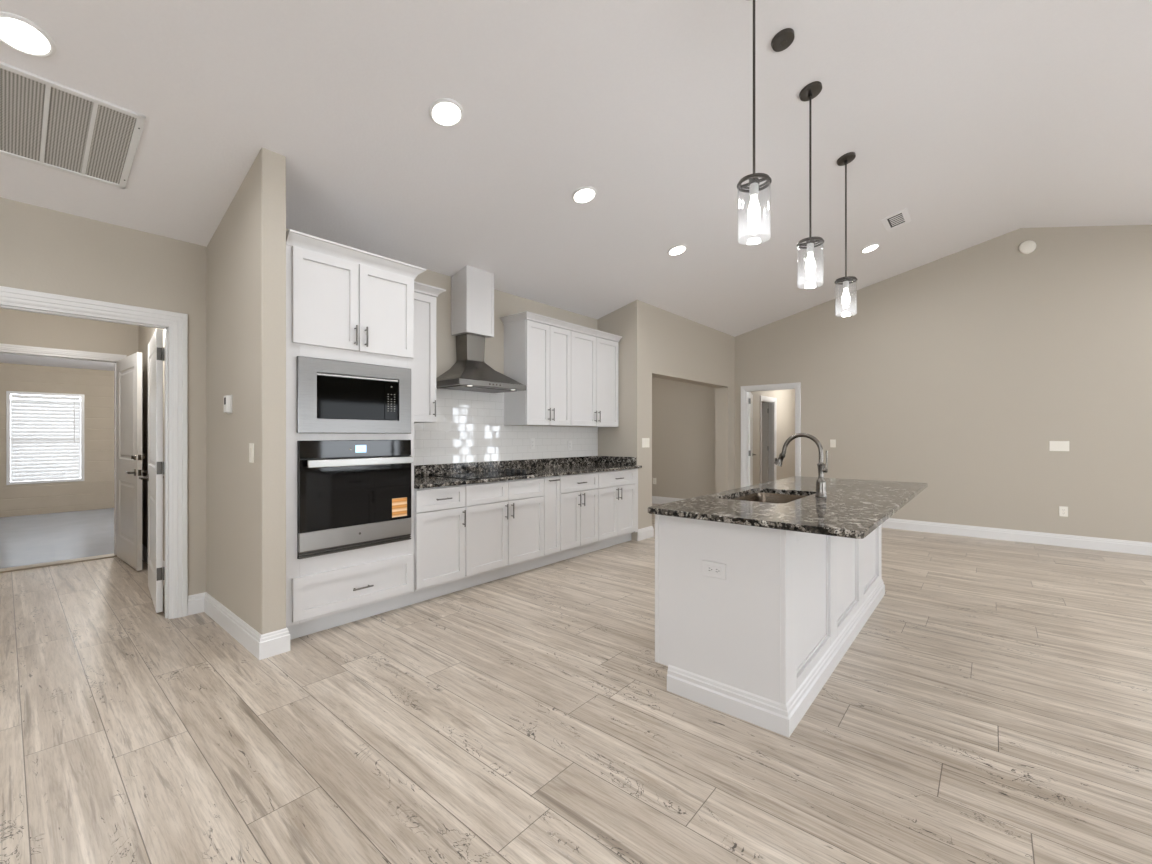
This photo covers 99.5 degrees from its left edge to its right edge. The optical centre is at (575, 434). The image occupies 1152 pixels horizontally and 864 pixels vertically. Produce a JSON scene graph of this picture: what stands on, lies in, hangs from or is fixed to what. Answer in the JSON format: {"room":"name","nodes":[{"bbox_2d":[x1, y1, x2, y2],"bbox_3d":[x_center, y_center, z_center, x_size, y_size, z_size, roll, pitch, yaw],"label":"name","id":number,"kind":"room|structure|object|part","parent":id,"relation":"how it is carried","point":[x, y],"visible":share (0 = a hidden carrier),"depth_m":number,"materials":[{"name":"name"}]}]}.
{"room":"kitchen","nodes":[
{"label":"kitchen","id":0,"kind":"room"},
{"bbox_2d":[0,363,113,516],"bbox_3d":[-9.717,0.085,8.270,0.120,2.600,6.200,0,0,40],"label":"wall","id":1,"kind":"structure","parent":0,"point":[96,491],"depth_m":8.86,"materials":[{"name":"beige paint"}]},
{"bbox_2d":[6,391,83,484],"bbox_3d":[-9.365,0.050,8.636,0.082,1.590,0.935,0,0,40],"label":"window","id":2,"kind":"structure","parent":1,"relation":"in","point":[8,393],"depth_m":8.50,"materials":[{"name":"white paint"}]},
{"bbox_2d":[11,394,80,481],"bbox_3d":[-9.347,0.052,8.621,0.052,1.485,0.839,0,0,40],"label":"window blind","id":3,"kind":"object","parent":2,"relation":"attached to","point":[45,434],"visible":1,"depth_m":8.61,"materials":[{"name":"white plastic"}]},
{"bbox_3d":[-9.354,0.786,8.627,0.026,0.018,0.819,0,0,40],"label":"rail","id":4,"kind":"part","parent":3,"relation":"part of","materials":[{"name":"white plastic"}]},
{"bbox_2d":[0,508,113,568],"bbox_3d":[-7.581,1.415,6.452,5.730,0.060,6.200,0,0,40],"label":"floor","id":5,"kind":"structure","parent":0,"point":[48,537],"depth_m":6.66,"materials":[{"name":"grey carpet"}]},
{"bbox_2d":[0,354,113,370],"bbox_3d":[-7.604,-1.265,6.471,5.670,0.100,6.200,0,0,40],"label":"ceiling","id":6,"kind":"structure","parent":0,"point":[4,358],"depth_m":8.18,"materials":[{"name":"white paint"}]},
{"bbox_2d":[0,308,137,355],"bbox_3d":[-5.399,0.085,4.595,0.120,2.600,6.200,0,0,40],"label":"wall","id":7,"kind":"structure","parent":0,"point":[24,328],"depth_m":4.87,"materials":[{"name":"beige paint"}]},
{"bbox_2d":[0,343,126,554],"bbox_3d":[-5.178,0.217,4.840,0.143,2.136,1.052,0,0,40],"label":"door frame","id":8,"kind":"structure","parent":7,"relation":"attached to","point":[10,349],"depth_m":4.99,"materials":[{"name":"white paint"}]},
{"bbox_2d":[0,197,205,595],"bbox_3d":[-4.461,-0.046,1.594,0.120,2.661,5.285,0,0,40],"label":"wall","id":9,"kind":"structure","parent":0,"point":[45,250],"depth_m":3.25,"materials":[{"name":"beige paint"}]},
{"bbox_2d":[0,286,187,618],"bbox_3d":[-3.171,0.212,3.109,0.162,2.145,1.084,0,0,40],"label":"door frame","id":10,"kind":"structure","parent":9,"relation":"attached to","point":[175,324],"depth_m":3.41,"materials":[{"name":"white paint"}]},
{"bbox_2d":[188,592,289,659],"bbox_3d":[-3.875,1.216,1.270,1.191,0.137,5.311,0,0,40],"label":"baseboard","id":11,"kind":"structure","parent":9,"relation":"attached to","point":[267,645],"depth_m":2.99,"materials":[{"name":"white paint"}]},
{"bbox_2d":[138,147,285,634],"bbox_3d":[-3.230,-0.186,4.093,3.835,2.942,0.142,0,0,40],"label":"wall","id":12,"kind":"structure","parent":0,"point":[246,252],"depth_m":2.97,"materials":[{"name":"beige paint"}]},
{"bbox_2d":[117,352,147,570],"bbox_3d":[-4.460,0.248,4.867,0.926,2.050,0.158,0,0,38],"label":"door","id":13,"kind":"structure","parent":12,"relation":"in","point":[129,368],"depth_m":4.77,"materials":[{"name":"white paint"}]},
{"bbox_3d":[-4.189,0.355,4.656,0.144,0.062,0.158,0,0,38],"label":"handle","id":14,"kind":"part","parent":13,"relation":"part of","materials":[{"name":"silver metal"}]},
{"bbox_2d":[139,329,164,612],"bbox_3d":[-3.295,0.257,3.817,0.158,2.033,0.900,0,0,-44],"label":"door","id":15,"kind":"structure","parent":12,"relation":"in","point":[156,352],"depth_m":3.54,"materials":[{"name":"white paint"}]},
{"bbox_3d":[-3.526,0.355,4.054,0.158,0.062,0.144,0,0,-44],"label":"handle","id":16,"kind":"part","parent":15,"relation":"part of","materials":[{"name":"silver metal"}]},
{"bbox_2d":[142,544,164,566],"bbox_3d":[-3.798,1.216,4.424,2.540,0.137,0.091,0,0,40],"label":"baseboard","id":17,"kind":"structure","parent":12,"relation":"attached to","point":[144,549],"depth_m":4.95,"materials":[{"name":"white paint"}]},
{"bbox_2d":[224,395,231,412],"bbox_3d":[-2.268,-0.202,3.178,0.090,0.117,0.031,0,0,40],"label":"thermostat","id":18,"kind":"object","parent":12,"relation":"attached to","point":[228,398],"visible":1,"depth_m":3.16,"materials":[{"name":"white plastic"}]},
{"bbox_2d":[249,443,253,462],"bbox_3d":[-1.935,0.107,2.906,0.072,0.116,0.011,0,0,40],"label":"light switch","id":19,"kind":"object","parent":12,"relation":"attached to","point":[251,445],"visible":1,"depth_m":2.90,"materials":[{"name":"beige plastic"}]},
{"bbox_2d":[286,228,596,464],"bbox_3d":[-1.030,-0.104,4.869,0.120,2.779,3.890,0,0,40],"label":"wall","id":20,"kind":"structure","parent":0,"point":[505,304],"depth_m":4.99,"materials":[{"name":"beige paint"}]},
{"bbox_2d":[414,281,445,422],"bbox_3d":[-1.376,-0.661,4.058,0.405,1.112,0.417,0,0,40],"label":"upper cabinet","id":21,"kind":"object","parent":20,"relation":"attached to","point":[425,295],"visible":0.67,"depth_m":4.00,"materials":[{"name":"white paint"}]},
{"bbox_3d":[-1.289,-0.629,3.948,0.020,1.042,0.356,0,0,40],"label":"door","id":22,"kind":"part","parent":21,"relation":"part of","materials":[{"name":"white paint"}]},
{"bbox_3d":[-1.376,-1.186,4.058,0.405,0.062,0.417,0,0,40],"label":"crown moulding","id":23,"kind":"part","parent":21,"relation":"part of","materials":[{"name":"white paint"}]},
{"bbox_2d":[451,265,493,337],"bbox_3d":[-0.983,-1.245,4.644,0.240,0.608,0.323,0,0,40],"label":"chase","id":24,"kind":"object","parent":20,"relation":"attached to","point":[472,289],"visible":0.94,"depth_m":4.55,"materials":[{"name":"white paint"}]},
{"bbox_2d":[436,333,525,392],"bbox_3d":[-0.901,-0.682,4.565,0.447,0.519,0.785,0,0,40],"label":"range hood","id":25,"kind":"object","parent":20,"relation":"attached to","point":[469,372],"visible":0.96,"depth_m":4.53,"materials":[{"name":"metal"}]},
{"bbox_2d":[414,388,597,464],"bbox_3d":[-0.691,-0.103,5.166,0.009,0.743,2.993,0,0,40],"label":"tile backsplash","id":26,"kind":"structure","parent":20,"relation":"attached to","point":[468,427],"depth_m":4.87,"materials":[{"name":"white tile"}]},
{"bbox_2d":[504,320,570,425],"bbox_3d":[-0.391,-0.627,5.227,0.386,1.055,0.671,0,0,40],"label":"upper cabinet","id":27,"kind":"object","parent":20,"relation":"attached to","point":[537,356],"visible":1,"depth_m":5.05,"materials":[{"name":"white paint"}]},
{"bbox_3d":[-0.389,-0.626,5.005,0.020,1.047,0.329,0,0,40],"label":"door","id":28,"kind":"part","parent":27,"relation":"part of","materials":[{"name":"white paint"}]},
{"bbox_3d":[-0.171,-0.626,5.261,0.020,1.047,0.330,0,0,40],"label":"door","id":29,"kind":"part","parent":27,"relation":"part of","materials":[{"name":"white paint"}]},
{"bbox_2d":[500,311,621,341],"bbox_3d":[-0.109,-1.186,5.546,0.405,0.062,1.632,0,0,40],"label":"crown molding","id":30,"kind":"structure","parent":27,"relation":"on","point":[526,315],"depth_m":5.19,"materials":[{"name":"white paint"}]},
{"bbox_2d":[571,331,617,426],"bbox_3d":[0.121,-0.627,5.827,0.386,1.055,0.906,0,0,40],"label":"upper cabinet","id":31,"kind":"object","parent":20,"relation":"attached to","point":[594,360],"visible":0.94,"depth_m":5.69,"materials":[{"name":"white paint"}]},
{"bbox_3d":[0.084,-0.626,5.561,0.020,1.047,0.446,0,0,40],"label":"door","id":32,"kind":"part","parent":31,"relation":"part of","materials":[{"name":"white paint"}]},
{"bbox_3d":[0.377,-0.626,5.905,0.020,1.047,0.446,0,0,40],"label":"door","id":33,"kind":"part","parent":31,"relation":"part of","materials":[{"name":"white paint"}]},
{"bbox_2d":[0,503,1151,863],"bbox_3d":[1.933,1.315,3.791,12.210,0.060,16.920,0,0,40],"label":"floor","id":34,"kind":"structure","parent":0,"point":[994,704],"depth_m":2.07,"materials":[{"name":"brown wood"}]},
{"bbox_2d":[0,553,116,572],"bbox_3d":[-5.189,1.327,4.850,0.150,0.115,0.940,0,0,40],"label":"threshold","id":35,"kind":"object","parent":34,"relation":"on","point":[3,570],"visible":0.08,"depth_m":4.84,"materials":[{"name":"beige wood"}]},
{"bbox_2d":[286,229,425,626],"bbox_3d":[-1.677,-0.033,3.494,0.667,2.408,0.944,0,0,40],"label":"tall cabinet","id":36,"kind":"object","parent":34,"relation":"on","point":[344,303],"visible":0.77,"depth_m":3.21,"materials":[{"name":"white paint"}]},
{"bbox_3d":[-1.605,-0.862,3.144,0.020,0.588,0.407,0,0,40],"label":"door","id":37,"kind":"part","parent":36,"relation":"part of","materials":[{"name":"white paint"}]},
{"bbox_3d":[-1.471,1.014,3.302,0.020,0.268,0.820,0,0,40],"label":"drawer","id":38,"kind":"part","parent":36,"relation":"part of","materials":[{"name":"white paint"}]},
{"bbox_2d":[297,356,410,433],"bbox_3d":[-1.582,-0.249,3.399,0.324,0.476,0.770,0,0,40],"label":"microwave","id":39,"kind":"object","parent":36,"relation":"in","point":[326,403],"visible":1,"depth_m":3.25,"materials":[{"name":"silver metal"}]},
{"bbox_3d":[-1.500,-0.242,3.269,0.010,0.271,0.453,0,0,40],"label":"door glass","id":40,"kind":"part","parent":39,"relation":"part of","materials":[{"name":"black glass"}]},
{"bbox_3d":[-1.319,-0.242,3.482,0.010,0.271,0.100,0,0,40],"label":"control panel","id":41,"kind":"part","parent":39,"relation":"part of","materials":[{"name":"black glass"}]},
{"bbox_2d":[297,440,412,558],"bbox_3d":[-1.636,0.401,3.446,0.582,0.732,0.764,0,0,40],"label":"oven","id":42,"kind":"object","parent":36,"relation":"in","point":[352,494],"visible":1,"depth_m":3.24,"materials":[{"name":"black glass"}]},
{"bbox_3d":[-1.462,0.665,3.298,0.025,0.116,0.760,0,0,40],"label":"panel","id":43,"kind":"part","parent":42,"relation":"part of","materials":[{"name":"metal"}]},
{"bbox_3d":[-1.463,0.379,3.299,0.024,0.453,0.760,0,0,40],"label":"door","id":44,"kind":"part","parent":42,"relation":"part of","materials":[{"name":"black glass"}]},
{"bbox_3d":[-1.464,0.092,3.300,0.020,0.112,0.760,0,0,40],"label":"control panel","id":45,"kind":"part","parent":42,"relation":"part of","materials":[{"name":"black glass"}]},
{"bbox_3d":[-1.431,0.179,3.281,0.056,0.048,0.714,0,0,40],"label":"bar handle","id":46,"kind":"part","parent":42,"relation":"part of","materials":[{"name":"metal"}]},
{"bbox_3d":[-1.469,-0.665,3.260,0.038,0.135,0.012,0,0,40],"label":"handle","id":47,"kind":"part","parent":36,"relation":"part of","materials":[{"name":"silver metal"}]},
{"bbox_3d":[-1.672,-1.198,3.500,0.667,0.078,0.928,0,0,40],"label":"crown moulding","id":48,"kind":"part","parent":36,"relation":"part of","materials":[{"name":"white paint"}]},
{"bbox_3d":[-1.440,1.029,3.294,0.038,0.012,0.135,0,0,40],"label":"handle","id":49,"kind":"part","parent":36,"relation":"part of","materials":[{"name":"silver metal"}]},
{"bbox_3d":[-1.423,-0.665,3.313,0.038,0.135,0.012,0,0,40],"label":"handle","id":50,"kind":"part","parent":36,"relation":"part of","materials":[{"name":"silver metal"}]},
{"bbox_3d":[-1.337,-0.862,3.459,0.020,0.588,0.407,0,0,40],"label":"door","id":51,"kind":"part","parent":36,"relation":"part of","materials":[{"name":"white paint"}]},
{"bbox_2d":[414,485,465,591],"bbox_3d":[-1.264,0.786,3.983,0.663,0.770,0.452,0,0,40],"label":"base cabinet","id":52,"kind":"object","parent":34,"relation":"on","point":[439,512],"visible":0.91,"depth_m":3.78,"materials":[{"name":"white paint"}]},
{"bbox_3d":[-1.047,0.495,3.800,0.020,0.167,0.444,0,0,40],"label":"drawer","id":53,"kind":"part","parent":52,"relation":"part of","materials":[{"name":"white paint"}]},
{"bbox_3d":[-0.900,0.670,3.928,0.038,0.135,0.012,0,0,40],"label":"handle","id":54,"kind":"part","parent":52,"relation":"part of","materials":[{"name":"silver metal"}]},
{"bbox_2d":[287,533,630,639],"bbox_3d":[-0.585,1.228,4.488,0.018,0.112,3.873,0,0,40],"label":"toe kick","id":55,"kind":"object","parent":34,"relation":"on","point":[320,624],"visible":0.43,"depth_m":3.84,"materials":[{"name":"paint"}]},
{"bbox_2d":[464,477,543,578],"bbox_3d":[-0.822,0.786,4.502,0.663,0.770,0.912,0,0,40],"label":"base cabinet","id":56,"kind":"object","parent":34,"relation":"on","point":[505,519],"visible":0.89,"depth_m":4.27,"materials":[{"name":"white paint"}]},
{"bbox_3d":[-0.753,0.495,4.145,0.020,0.167,0.450,0,0,40],"label":"drawer","id":57,"kind":"part","parent":56,"relation":"part of","materials":[{"name":"white paint"}]},
{"bbox_3d":[-0.753,0.868,4.145,0.020,0.565,0.450,0,0,40],"label":"door","id":58,"kind":"part","parent":56,"relation":"part of","materials":[{"name":"white paint"}]},
{"bbox_3d":[-0.458,0.495,4.492,0.020,0.167,0.450,0,0,40],"label":"drawer","id":59,"kind":"part","parent":56,"relation":"part of","materials":[{"name":"white paint"}]},
{"bbox_3d":[-0.458,0.868,4.492,0.020,0.565,0.450,0,0,40],"label":"door","id":60,"kind":"part","parent":56,"relation":"part of","materials":[{"name":"white paint"}]},
{"bbox_2d":[414,456,641,488],"bbox_3d":[-0.431,0.335,4.976,0.650,0.131,3.040,0,0,40],"label":"countertop","id":61,"kind":"structure","parent":56,"relation":"on","point":[424,477],"depth_m":4.95,"materials":[{"name":"stone"}]},
{"bbox_2d":[434,468,535,478],"bbox_3d":[-0.828,0.349,4.510,0.523,0.040,0.765,0,0,40],"label":"cooktop","id":62,"kind":"object","parent":61,"relation":"in","point":[491,474],"visible":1,"depth_m":4.49,"materials":[{"name":"black glass"}]},
{"bbox_2d":[543,476,559,556],"bbox_3d":[-0.452,0.786,4.937,0.663,0.770,0.230,0,0,40],"label":"base cabinet","id":63,"kind":"object","parent":34,"relation":"on","point":[551,484],"visible":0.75,"depth_m":4.75,"materials":[{"name":"white paint"}]},
{"bbox_2d":[559,472,597,552],"bbox_3d":[-0.177,0.786,5.259,0.663,0.770,0.616,0,0,40],"label":"base cabinet","id":64,"kind":"object","parent":34,"relation":"on","point":[578,492],"visible":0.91,"depth_m":5.04,"materials":[{"name":"white paint"}]},
{"bbox_3d":[-0.061,0.868,4.958,0.020,0.565,0.302,0,0,40],"label":"door","id":65,"kind":"part","parent":64,"relation":"part of","materials":[{"name":"white paint"}]},
{"bbox_3d":[0.039,0.495,5.075,0.020,0.167,0.610,0,0,40],"label":"drawer","id":66,"kind":"part","parent":64,"relation":"part of","materials":[{"name":"white paint"}]},
{"bbox_3d":[0.138,0.868,5.192,0.020,0.565,0.302,0,0,40],"label":"door","id":67,"kind":"part","parent":64,"relation":"part of","materials":[{"name":"white paint"}]},
{"bbox_2d":[597,468,637,541],"bbox_3d":[0.275,0.786,5.791,0.663,0.770,0.781,0,0,40],"label":"base cabinet","id":68,"kind":"object","parent":34,"relation":"on","point":[617,489],"visible":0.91,"depth_m":5.57,"materials":[{"name":"white paint"}]},
{"bbox_3d":[0.355,0.868,5.447,0.020,0.565,0.355,0,0,40],"label":"door","id":69,"kind":"part","parent":68,"relation":"part of","materials":[{"name":"white paint"}]},
{"bbox_3d":[0.472,0.495,5.585,0.020,0.167,0.716,0,0,40],"label":"drawer","id":70,"kind":"part","parent":68,"relation":"part of","materials":[{"name":"white paint"}]},
{"bbox_3d":[0.589,0.868,5.722,0.020,0.565,0.355,0,0,40],"label":"door","id":71,"kind":"part","parent":68,"relation":"part of","materials":[{"name":"white paint"}]},
{"bbox_2d":[655,514,884,736],"bbox_3d":[1.430,0.843,3.234,0.706,0.884,2.452,0,0,40],"label":"kitchen island","id":72,"kind":"object","parent":34,"relation":"on","point":[757,645],"visible":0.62,"depth_m":2.33,"materials":[{"name":"white paint"}]},
{"bbox_2d":[702,560,725,579],"bbox_3d":[0.651,0.637,2.308,0.120,0.073,0.009,0,0,40],"label":"island outlet","id":73,"kind":"object","parent":72,"relation":"attached to","point":[711,569],"visible":1,"depth_m":2.30,"materials":[{"name":"white paint"}]},
{"bbox_2d":[705,565,720,574],"bbox_3d":[0.649,0.637,2.307,0.078,0.033,0.004,0,0,40],"label":"receptacle","id":74,"kind":"object","parent":73,"relation":"attached to","point":[709,569],"depth_m":2.31,"materials":[{"name":"white paint"}]},
{"bbox_3d":[0.656,0.842,2.314,0.608,0.881,0.006,0,0,40],"label":"panel","id":75,"kind":"part","parent":72,"relation":"part of","materials":[{"name":"white paint"}]},
{"bbox_3d":[1.475,1.223,3.196,0.589,0.124,2.452,0,0,40],"label":"moulding","id":76,"kind":"part","parent":72,"relation":"part of","materials":[{"name":"white paint"}]},
{"bbox_2d":[648,476,927,538],"bbox_3d":[1.534,0.385,3.127,0.973,0.030,2.490,0,0,40],"label":"island countertop","id":77,"kind":"structure","parent":72,"relation":"on","point":[851,508],"depth_m":2.53,"materials":[{"name":"stone"}]},
{"bbox_2d":[731,492,805,502],"bbox_3d":[1.194,0.502,3.019,0.423,0.206,0.743,0,0,40],"label":"sink","id":78,"kind":"object","parent":77,"relation":"in","point":[758,496],"visible":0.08,"depth_m":3.31,"materials":[{"name":"metal"}]},
{"bbox_2d":[774,433,827,496],"bbox_3d":[1.374,0.178,2.993,0.311,0.383,0.064,0,0,40],"label":"faucet","id":79,"kind":"object","parent":77,"relation":"on","point":[820,483],"visible":1,"depth_m":2.91,"materials":[{"name":"silver metal"}]},
{"bbox_3d":[1.380,0.078,2.988,0.246,0.183,0.026,0,0,40],"label":"spout","id":80,"kind":"part","parent":79,"relation":"part of","materials":[{"name":"silver metal"}]},
{"bbox_3d":[1.482,0.159,2.901,0.027,0.129,0.025,0,0,40],"label":"lever","id":81,"kind":"part","parent":79,"relation":"part of","materials":[{"name":"silver metal"}]},
{"bbox_3d":[1.674,0.828,3.027,0.026,0.854,2.408,0,0,40],"label":"frame","id":82,"kind":"part","parent":72,"relation":"part of","materials":[{"name":"white paint"}]},
{"bbox_2d":[0,0,1151,336],"bbox_3d":[1.452,-2.008,1.220,9.610,1.364,12.380,0,0,40],"label":"ceiling","id":83,"kind":"structure","parent":0,"point":[983,120],"depth_m":3.13,"materials":[{"name":"white paint"}]},
{"bbox_2d":[0,11,55,57],"bbox_3d":[-2.326,-1.676,2.049,0.191,0.055,0.196,0,0,36],"label":"recessed light","id":84,"kind":"object","parent":83,"relation":"in","point":[17,32],"visible":1,"depth_m":2.05,"materials":[{"name":"white plastic"}]},
{"bbox_2d":[0,61,145,188],"bbox_3d":[-2.743,-1.550,2.360,0.648,0.167,0.910,0,0,40],"label":"ceiling vent","id":85,"kind":"object","parent":83,"relation":"in","point":[44,122],"visible":1,"depth_m":2.49,"materials":[{"name":"white metal"}]},
{"bbox_2d":[429,98,463,126],"bbox_3d":[-0.744,-1.847,2.804,0.191,0.055,0.196,0,0,45],"label":"recessed light","id":86,"kind":"object","parent":83,"relation":"in","point":[445,112],"visible":1,"depth_m":2.79,"materials":[{"name":"white paint"}]},
{"bbox_2d":[572,186,596,203],"bbox_3d":[0.064,-1.846,3.761,0.191,0.055,0.196,0,0,45],"label":"recessed light","id":87,"kind":"object","parent":83,"relation":"in","point":[586,194],"visible":1,"depth_m":3.75,"materials":[{"name":"white plastic"}]},
{"bbox_2d":[667,244,686,255],"bbox_3d":[1.013,-1.845,4.879,0.191,0.055,0.196,0,0,45],"label":"recessed light","id":88,"kind":"object","parent":83,"relation":"in","point":[678,249],"visible":1,"depth_m":4.87,"materials":[{"name":"white"}]},
{"bbox_2d":[737,0,771,240],"bbox_3d":[0.872,-1.594,2.390,0.161,1.268,0.161,0,0,-29],"label":"pendant light","id":89,"kind":"object","parent":83,"relation":"hanging from","point":[754,213],"visible":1,"depth_m":2.38,"materials":[{"name":"grey metal"}]},
{"bbox_3d":[0.872,-1.093,2.390,0.151,0.266,0.151,0,0,40],"label":"lamp shade","id":90,"kind":"part","parent":89,"relation":"part of","materials":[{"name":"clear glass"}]},
{"bbox_2d":[749,183,758,196],"bbox_3d":[0.872,-1.199,2.390,0.042,0.058,0.042,0,0,40],"label":"socket","id":91,"kind":"object","parent":89,"relation":"attached to","point":[753,187],"depth_m":2.37,"materials":[{"name":"white plastic"}]},
{"bbox_3d":[0.872,-1.726,2.390,0.028,0.949,0.028,0,0,40],"label":"rod","id":92,"kind":"part","parent":89,"relation":"part of","materials":[{"name":"grey metal"}]},
{"bbox_3d":[0.872,-1.103,2.390,0.060,0.138,0.060,0,0,40],"label":"bulb","id":93,"kind":"part","parent":89,"relation":"part of","materials":[{"name":"white glass"}]},
{"bbox_2d":[771,28,794,51],"bbox_3d":[1.153,-2.201,2.724,0.121,0.050,0.124,0,0,18],"label":"cover plate","id":94,"kind":"object","parent":83,"relation":"attached to","point":[783,39],"visible":1,"depth_m":2.71,"materials":[{"name":"grey metal"}]},
{"bbox_2d":[797,81,823,286],"bbox_3d":[1.505,-1.594,3.134,0.161,1.268,0.161,0,0,-29],"label":"pendant light","id":95,"kind":"object","parent":83,"relation":"hanging from","point":[810,91],"visible":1,"depth_m":3.13,"materials":[{"name":"grey metal"}]},
{"bbox_2d":[807,243,813,252],"bbox_3d":[1.505,-1.199,3.134,0.042,0.058,0.042,0,0,40],"label":"socket","id":96,"kind":"object","parent":95,"relation":"attached to","point":[810,246],"depth_m":3.12,"materials":[{"name":"white plastic"}]},
{"bbox_3d":[1.505,-1.726,3.134,0.028,0.949,0.028,0,0,40],"label":"rod","id":97,"kind":"part","parent":95,"relation":"part of","materials":[{"name":"grey metal"}]},
{"bbox_3d":[1.505,-1.093,3.134,0.151,0.266,0.151,0,0,40],"label":"lamp shade","id":98,"kind":"part","parent":95,"relation":"part of","materials":[{"name":"clear glass"}]},
{"bbox_3d":[1.505,-1.103,3.134,0.060,0.138,0.060,0,0,40],"label":"bulb","id":99,"kind":"part","parent":95,"relation":"part of","materials":[{"name":"white glass"}]},
{"bbox_2d":[835,152,857,312],"bbox_3d":[2.157,-1.594,3.900,0.161,1.268,0.161,0,0,-29],"label":"pendant light","id":100,"kind":"object","parent":83,"relation":"hanging from","point":[845,159],"visible":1,"depth_m":3.89,"materials":[{"name":"grey metal"}]},
{"bbox_2d":[843,281,848,288],"bbox_3d":[2.157,-1.199,3.900,0.042,0.058,0.042,0,0,40],"label":"socket","id":101,"kind":"object","parent":100,"relation":"attached to","point":[845,283],"depth_m":3.88,"materials":[{"name":"white plastic"}]},
{"bbox_3d":[2.157,-1.726,3.900,0.028,0.949,0.028,0,0,40],"label":"rod","id":102,"kind":"part","parent":100,"relation":"part of","materials":[{"name":"grey metal"}]},
{"bbox_3d":[2.157,-1.103,3.900,0.060,0.138,0.060,0,0,40],"label":"bulb","id":103,"kind":"part","parent":100,"relation":"part of","materials":[{"name":"white glass"}]},
{"bbox_2d":[861,243,879,252],"bbox_3d":[3.409,-2.163,5.657,0.191,0.055,0.196,0,0,45],"label":"recessed light","id":104,"kind":"object","parent":83,"relation":"in","point":[871,247],"visible":1,"depth_m":5.64,"materials":[{"name":"white"}]},
{"bbox_2d":[881,208,910,231],"bbox_3d":[3.342,-2.240,5.093,0.225,0.060,0.380,0,0,40],"label":"ceiling vent","id":105,"kind":"object","parent":83,"relation":"in","point":[902,217],"visible":1,"depth_m":5.08,"materials":[{"name":"white metal"}]},
{"bbox_2d":[597,300,734,540],"bbox_3d":[1.420,-0.178,7.277,0.730,2.925,2.955,0,0,40],"label":"wall","id":106,"kind":"structure","parent":0,"point":[656,342],"depth_m":6.25,"materials":[{"name":"beige paint"}]},
{"bbox_2d":[637,526,653,540],"bbox_3d":[1.655,1.216,7.079,0.326,0.137,2.953,0,0,40],"label":"baseboard","id":107,"kind":"structure","parent":106,"relation":"attached to","point":[647,532],"depth_m":6.03,"materials":[{"name":"white paint"}]},
{"bbox_2d":[642,438,648,447],"bbox_3d":[0.869,0.097,6.058,0.011,0.116,0.165,0,0,40],"label":"light switch","id":108,"kind":"object","parent":106,"relation":"attached to","point":[645,441],"visible":1,"depth_m":6.04,"materials":[{"name":"beige plastic"}]},
{"bbox_2d":[751,389,794,484],"bbox_3d":[3.984,0.035,10.174,0.120,2.500,4.540,0,0,40],"label":"wall","id":109,"kind":"structure","parent":0,"point":[785,399],"depth_m":10.64,"materials":[{"name":"beige paint"}]},
{"bbox_2d":[762,402,767,482],"bbox_3d":[3.755,0.289,10.582,0.780,1.968,0.158,0,0,30],"label":"door","id":110,"kind":"structure","parent":109,"relation":"in","point":[764,404],"depth_m":10.40,"materials":[{"name":"white paint"}]},
{"bbox_2d":[760,395,775,483],"bbox_3d":[3.910,0.250,10.073,0.143,2.070,0.930,0,0,40],"label":"door frame","id":111,"kind":"structure","parent":109,"relation":"attached to","point":[771,401],"depth_m":10.34,"materials":[{"name":"white paint"}]},
{"bbox_2d":[652,225,1151,542],"bbox_3d":[4.812,-0.603,6.410,11.220,3.775,0.120,0,0,40],"label":"wall","id":112,"kind":"structure","parent":0,"point":[956,374],"depth_m":6.10,"materials":[{"name":"beige paint"}]},
{"bbox_2d":[749,392,755,485],"bbox_3d":[3.038,0.274,8.502,0.158,1.998,0.820,0,0,23],"label":"door","id":113,"kind":"structure","parent":112,"relation":"in","point":[751,454],"depth_m":8.23,"materials":[{"name":"white paint"}]},
{"bbox_2d":[741,382,800,486],"bbox_3d":[3.127,0.238,7.832,0.936,2.093,0.143,0,0,40],"label":"door frame","id":114,"kind":"structure","parent":112,"relation":"attached to","point":[745,390],"depth_m":7.99,"materials":[{"name":"white paint"}]},
{"bbox_2d":[830,440,835,446],"bbox_3d":[3.788,0.125,7.195,0.074,0.116,0.011,0,0,40],"label":"light switch","id":115,"kind":"object","parent":112,"relation":"attached to","point":[832,442],"visible":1,"depth_m":7.19,"materials":[{"name":"beige plastic"}]},
{"bbox_2d":[652,496,1151,555],"bbox_3d":[3.770,1.216,7.207,8.400,0.137,0.016,0,0,40],"label":"baseboard","id":116,"kind":"structure","parent":112,"relation":"attached to","point":[1104,544],"depth_m":5.87,"materials":[{"name":"white paint"}]},
{"bbox_2d":[1019,240,1035,253],"bbox_3d":[5.382,-2.242,5.818,0.156,0.156,0.042,0,0,40],"label":"smoke detector","id":117,"kind":"object","parent":112,"relation":"attached to","point":[1029,246],"visible":1,"depth_m":5.81,"materials":[{"name":"beige plastic"}]},
{"bbox_2d":[1049,441,1068,450],"bbox_3d":[5.599,0.128,5.654,0.165,0.116,0.011,0,0,40],"label":"light switch","id":118,"kind":"object","parent":112,"relation":"attached to","point":[1053,445],"visible":1,"depth_m":5.65,"materials":[{"name":"beige plastic"}]},
{"bbox_2d":[1059,506,1067,516],"bbox_3d":[5.627,0.883,5.632,0.072,0.116,0.009,0,0,40],"label":"power outlet","id":119,"kind":"object","parent":112,"relation":"attached to","point":[1063,511],"visible":1,"depth_m":5.63,"materials":[{"name":"beige plastic"}]}
]}

